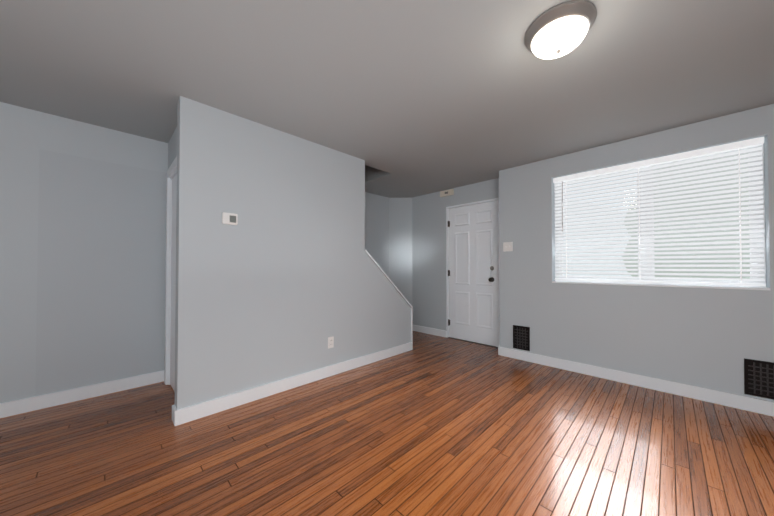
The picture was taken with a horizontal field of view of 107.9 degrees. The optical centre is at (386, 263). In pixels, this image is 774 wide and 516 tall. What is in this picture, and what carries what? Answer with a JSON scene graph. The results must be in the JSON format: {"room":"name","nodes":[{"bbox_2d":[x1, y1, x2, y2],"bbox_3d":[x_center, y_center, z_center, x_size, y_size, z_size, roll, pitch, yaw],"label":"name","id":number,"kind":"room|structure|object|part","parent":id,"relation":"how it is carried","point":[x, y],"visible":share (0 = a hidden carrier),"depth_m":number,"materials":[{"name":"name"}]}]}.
{"room":"empty living room","nodes":[
{"label":"empty living room","id":0,"kind":"room"},
{"bbox_2d":[168,127,176,168],"bbox_3d":[-1.816,-0.025,2.495,0.100,2.350,0.930,1,-1,-45],"label":"wall","id":1,"kind":"structure","parent":0,"point":[172,149],"depth_m":2.61,"materials":[{"name":"grey paint"}]},
{"bbox_2d":[164,156,176,384],"bbox_3d":[-1.799,0.129,2.462,0.120,2.040,0.858,1,-1,-45],"label":"door frame","id":2,"kind":"structure","parent":1,"relation":"attached to","point":[171,172],"depth_m":2.68,"materials":[{"name":"white wood"}]},
{"bbox_2d":[170,174,176,391],"bbox_3d":[-1.818,0.168,2.442,0.070,1.942,0.684,1,-1,-45],"label":"closet door","id":3,"kind":"structure","parent":2,"relation":"in","point":[173,287],"depth_m":2.56,"materials":[{"name":"white wood"}]},
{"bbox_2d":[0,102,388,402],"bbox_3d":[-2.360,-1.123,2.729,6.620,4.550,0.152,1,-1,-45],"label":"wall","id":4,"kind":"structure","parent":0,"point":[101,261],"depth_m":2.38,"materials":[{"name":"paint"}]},
{"bbox_2d":[0,370,163,417],"bbox_3d":[-3.288,1.086,1.649,3.160,0.105,0.030,1,-1,-45],"label":"baseboard","id":5,"kind":"structure","parent":4,"relation":"attached to","point":[11,408],"depth_m":2.35,"materials":[{"name":"white wood"}]},
{"bbox_2d":[175,96,410,409],"bbox_3d":[-0.620,-0.019,2.953,2.560,2.350,0.110,1,-1,-45],"label":"wall","id":6,"kind":"structure","parent":0,"point":[285,277],"depth_m":2.44,"materials":[{"name":"grey paint"}]},
{"bbox_2d":[222,212,237,224],"bbox_3d":[-1.248,-0.354,2.237,0.110,0.090,0.023,1,-1,-45],"label":"thermostat","id":7,"kind":"object","parent":6,"relation":"attached to","point":[230,218],"visible":1,"depth_m":2.23,"materials":[{"name":"white plastic"}]},
{"bbox_2d":[172,342,411,425],"bbox_3d":[-0.581,1.102,2.888,2.576,0.105,0.016,1,-1,-45],"label":"baseboard","id":8,"kind":"structure","parent":6,"relation":"attached to","point":[226,402],"depth_m":2.46,"materials":[{"name":"white wood"}]},
{"bbox_2d":[328,336,333,348],"bbox_3d":[-0.578,0.815,2.900,0.070,0.114,0.008,1,-1,-45],"label":"electrical outlet plate","id":9,"kind":"object","parent":6,"relation":"attached to","point":[330,342],"visible":1,"depth_m":2.90,"materials":[{"name":"white plastic"}]},
{"bbox_2d":[365,250,412,349],"bbox_3d":[0.004,0.506,3.568,0.842,1.315,0.134,1,-1,-45],"label":"trim","id":10,"kind":"structure","parent":6,"relation":"attached to","point":[392,283],"depth_m":3.66,"materials":[{"name":"white wood"}]},
{"bbox_2d":[0,331,773,515],"bbox_3d":[0.224,1.174,0.552,7.250,0.100,7.140,1,-1,-45],"label":"floor","id":11,"kind":"structure","parent":0,"point":[430,425],"depth_m":1.71,"materials":[{"name":"brown wood"}]},
{"bbox_2d":[0,0,773,197],"bbox_3d":[0.224,-1.350,0.585,7.250,0.250,7.140,1,-1,-45],"label":"ceiling","id":12,"kind":"structure","parent":0,"point":[408,98],"depth_m":1.78,"materials":[{"name":"paint"}]},
{"bbox_2d":[524,0,596,58],"bbox_3d":[0.887,-1.147,1.455,0.318,0.132,0.318,1,-1,-45],"label":"ceiling light","id":13,"kind":"object","parent":12,"relation":"attached to","point":[560,30],"visible":1,"depth_m":1.38,"materials":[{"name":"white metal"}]},
{"bbox_3d":[0.887,-1.135,1.455,0.252,0.070,0.252,1,-1,-45],"label":"lamp shade","id":14,"kind":"part","parent":13,"relation":"part of","materials":[{"name":"white glass"}]},
{"bbox_2d":[389,198,411,304],"bbox_3d":[0.158,0.009,5.118,0.540,2.350,0.600,1,-1,-45],"label":"wall","id":15,"kind":"structure","parent":0,"point":[400,243],"depth_m":5.00,"materials":[{"name":"grey paint"}]},
{"bbox_2d":[412,178,498,330],"bbox_3d":[1.069,0.000,4.473,0.160,2.350,1.800,1,-1,-45],"label":"wall","id":16,"kind":"structure","parent":0,"point":[429,259],"depth_m":4.67,"materials":[{"name":"grey paint"}]},
{"bbox_2d":[413,325,445,336],"bbox_3d":[0.691,1.126,4.713,0.016,0.105,0.705,1,-1,-45],"label":"baseboard","id":17,"kind":"structure","parent":16,"relation":"attached to","point":[432,331],"depth_m":4.67,"materials":[{"name":"white wood"}]},
{"bbox_2d":[440,189,453,196],"bbox_3d":[0.948,-1.115,4.466,0.042,0.090,0.240,1,-1,-45],"label":"door chime","id":18,"kind":"object","parent":16,"relation":"attached to","point":[449,192],"visible":1,"depth_m":4.44,"materials":[{"name":"beige plastic"}]},
{"bbox_2d":[446,198,498,337],"bbox_3d":[1.319,0.135,4.219,0.170,2.074,0.898,1,-1,-45],"label":"door frame","id":19,"kind":"structure","parent":16,"relation":"attached to","point":[447,268],"depth_m":4.46,"materials":[{"name":"white wood"}]},
{"bbox_2d":[448,337,497,347],"bbox_3d":[1.318,1.167,4.205,0.164,0.010,0.840,1,-1,-45],"label":"door threshold sill","id":20,"kind":"structure","parent":16,"relation":"attached to","point":[473,342],"depth_m":4.14,"materials":[{"name":"grey metal"}]},
{"bbox_2d":[448,200,499,346],"bbox_3d":[1.259,0.144,4.166,0.114,2.030,0.843,1,-1,-45],"label":"door","id":21,"kind":"structure","parent":16,"relation":"in","point":[474,291],"depth_m":4.15,"materials":[{"name":"white wood"}]},
{"bbox_3d":[0.978,0.155,4.456,0.014,1.660,0.036,1,-1,-45],"label":"door hinge","id":22,"kind":"part","parent":21,"relation":"part of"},
{"bbox_2d":[499,104,773,401],"bbox_3d":[3.256,-0.032,1.980,0.300,2.350,4.860,1,-1,-45],"label":"wall","id":23,"kind":"structure","parent":0,"point":[710,338],"depth_m":2.68,"materials":[{"name":"grey paint"}]},
{"bbox_2d":[503,242,512,251],"bbox_3d":[1.507,-0.207,3.515,0.016,0.116,0.116,1,-1,-45],"label":"switch plate","id":24,"kind":"object","parent":23,"relation":"attached to","point":[507,246],"visible":1,"depth_m":3.52,"materials":[{"name":"white plastic"}]},
{"bbox_2d":[513,325,529,350],"bbox_3d":[1.618,0.896,3.392,0.012,0.280,0.190,1,-1,-45],"label":"air vent","id":25,"kind":"object","parent":23,"relation":"in","point":[521,337],"visible":1,"depth_m":3.39,"materials":[{"name":"black metal"}]},
{"bbox_2d":[498,346,773,416],"bbox_3d":[3.022,1.090,1.977,0.016,0.105,4.546,1,-1,-45],"label":"baseboard","id":26,"kind":"structure","parent":23,"relation":"attached to","point":[746,403],"depth_m":2.56,"materials":[{"name":"white wood"}]},
{"bbox_2d":[553,137,765,286],"bbox_3d":[2.452,-0.382,2.729,0.160,1.187,1.467,1,-1,-45],"label":"window","id":27,"kind":"structure","parent":23,"relation":"in","point":[639,236],"depth_m":2.55,"materials":[{"name":"white plastic"}]},
{"bbox_2d":[562,181,562,231],"bbox_3d":[1.944,-0.629,3.120,0.008,0.570,0.008,1,-1,-45],"label":"wand","id":28,"kind":"object","parent":27,"relation":"hanging from","point":[562,206],"visible":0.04,"depth_m":3.12,"materials":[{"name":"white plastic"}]},
{"bbox_2d":[554,146,764,281],"bbox_3d":[2.416,-0.374,2.693,0.037,1.051,1.434,1,-1,-45],"label":"window blinds","id":29,"kind":"object","parent":27,"relation":"attached to","point":[690,200],"depth_m":2.55,"materials":[{"name":"white plastic"}]},
{"bbox_3d":[2.426,-0.365,2.703,0.010,1.033,1.434,1,-1,-45],"label":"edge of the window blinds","id":30,"kind":"part","parent":29,"relation":"part of","materials":[{"name":"white plastic"}]},
{"bbox_3d":[2.416,-0.394,2.694,0.060,1.152,1.446,1,-1,-45],"label":"window blinds rail","id":31,"kind":"part","parent":27,"relation":"part of","materials":[{"name":"white plastic"}]},
{"bbox_2d":[552,281,769,289],"bbox_3d":[2.413,0.203,2.683,0.126,0.018,1.466,1,-1,-45],"label":"window sill","id":32,"kind":"structure","parent":23,"relation":"attached to","point":[692,286],"depth_m":2.51,"materials":[{"name":"white wood"}]},
{"bbox_2d":[744,358,773,399],"bbox_3d":[2.867,0.882,2.138,0.012,0.275,0.190,1,-1,-45],"label":"air vent","id":33,"kind":"object","parent":23,"relation":"in","point":[758,378],"visible":1,"depth_m":2.16,"materials":[{"name":"black metal"}]},
{"label":"outside","id":34,"kind":"structure","parent":0,"visible":0},
{"bbox_3d":[12.227,1.698,11.983,25.600,0.050,28.000,1,-1,-45],"label":"ground","id":35,"kind":"structure","parent":34,"visible":0},
{"bbox_2d":[563,199,630,275],"bbox_3d":[12.630,-1.135,19.126,5.400,5.800,9.100,1,-1,-45],"label":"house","id":36,"kind":"structure","parent":35,"relation":"on","point":[595,245],"depth_m":16.20,"materials":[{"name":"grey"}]},
{"bbox_2d":[624,153,748,236],"bbox_3d":[10.809,-1.358,9.620,3.234,6.000,4.200,1,-1,-45],"label":"tree","id":37,"kind":"object","parent":35,"relation":"on","point":[695,193],"depth_m":8.75,"materials":[{"name":"grey plant"}]},
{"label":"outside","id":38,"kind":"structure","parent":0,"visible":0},
{"bbox_2d":[622,211,749,278],"bbox_3d":[9.926,-0.010,7.326,2.423,2.863,5.886,1,-1,-45],"label":"hedge","id":39,"kind":"object","parent":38,"point":[696,250],"depth_m":7.63,"materials":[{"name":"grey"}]}
]}

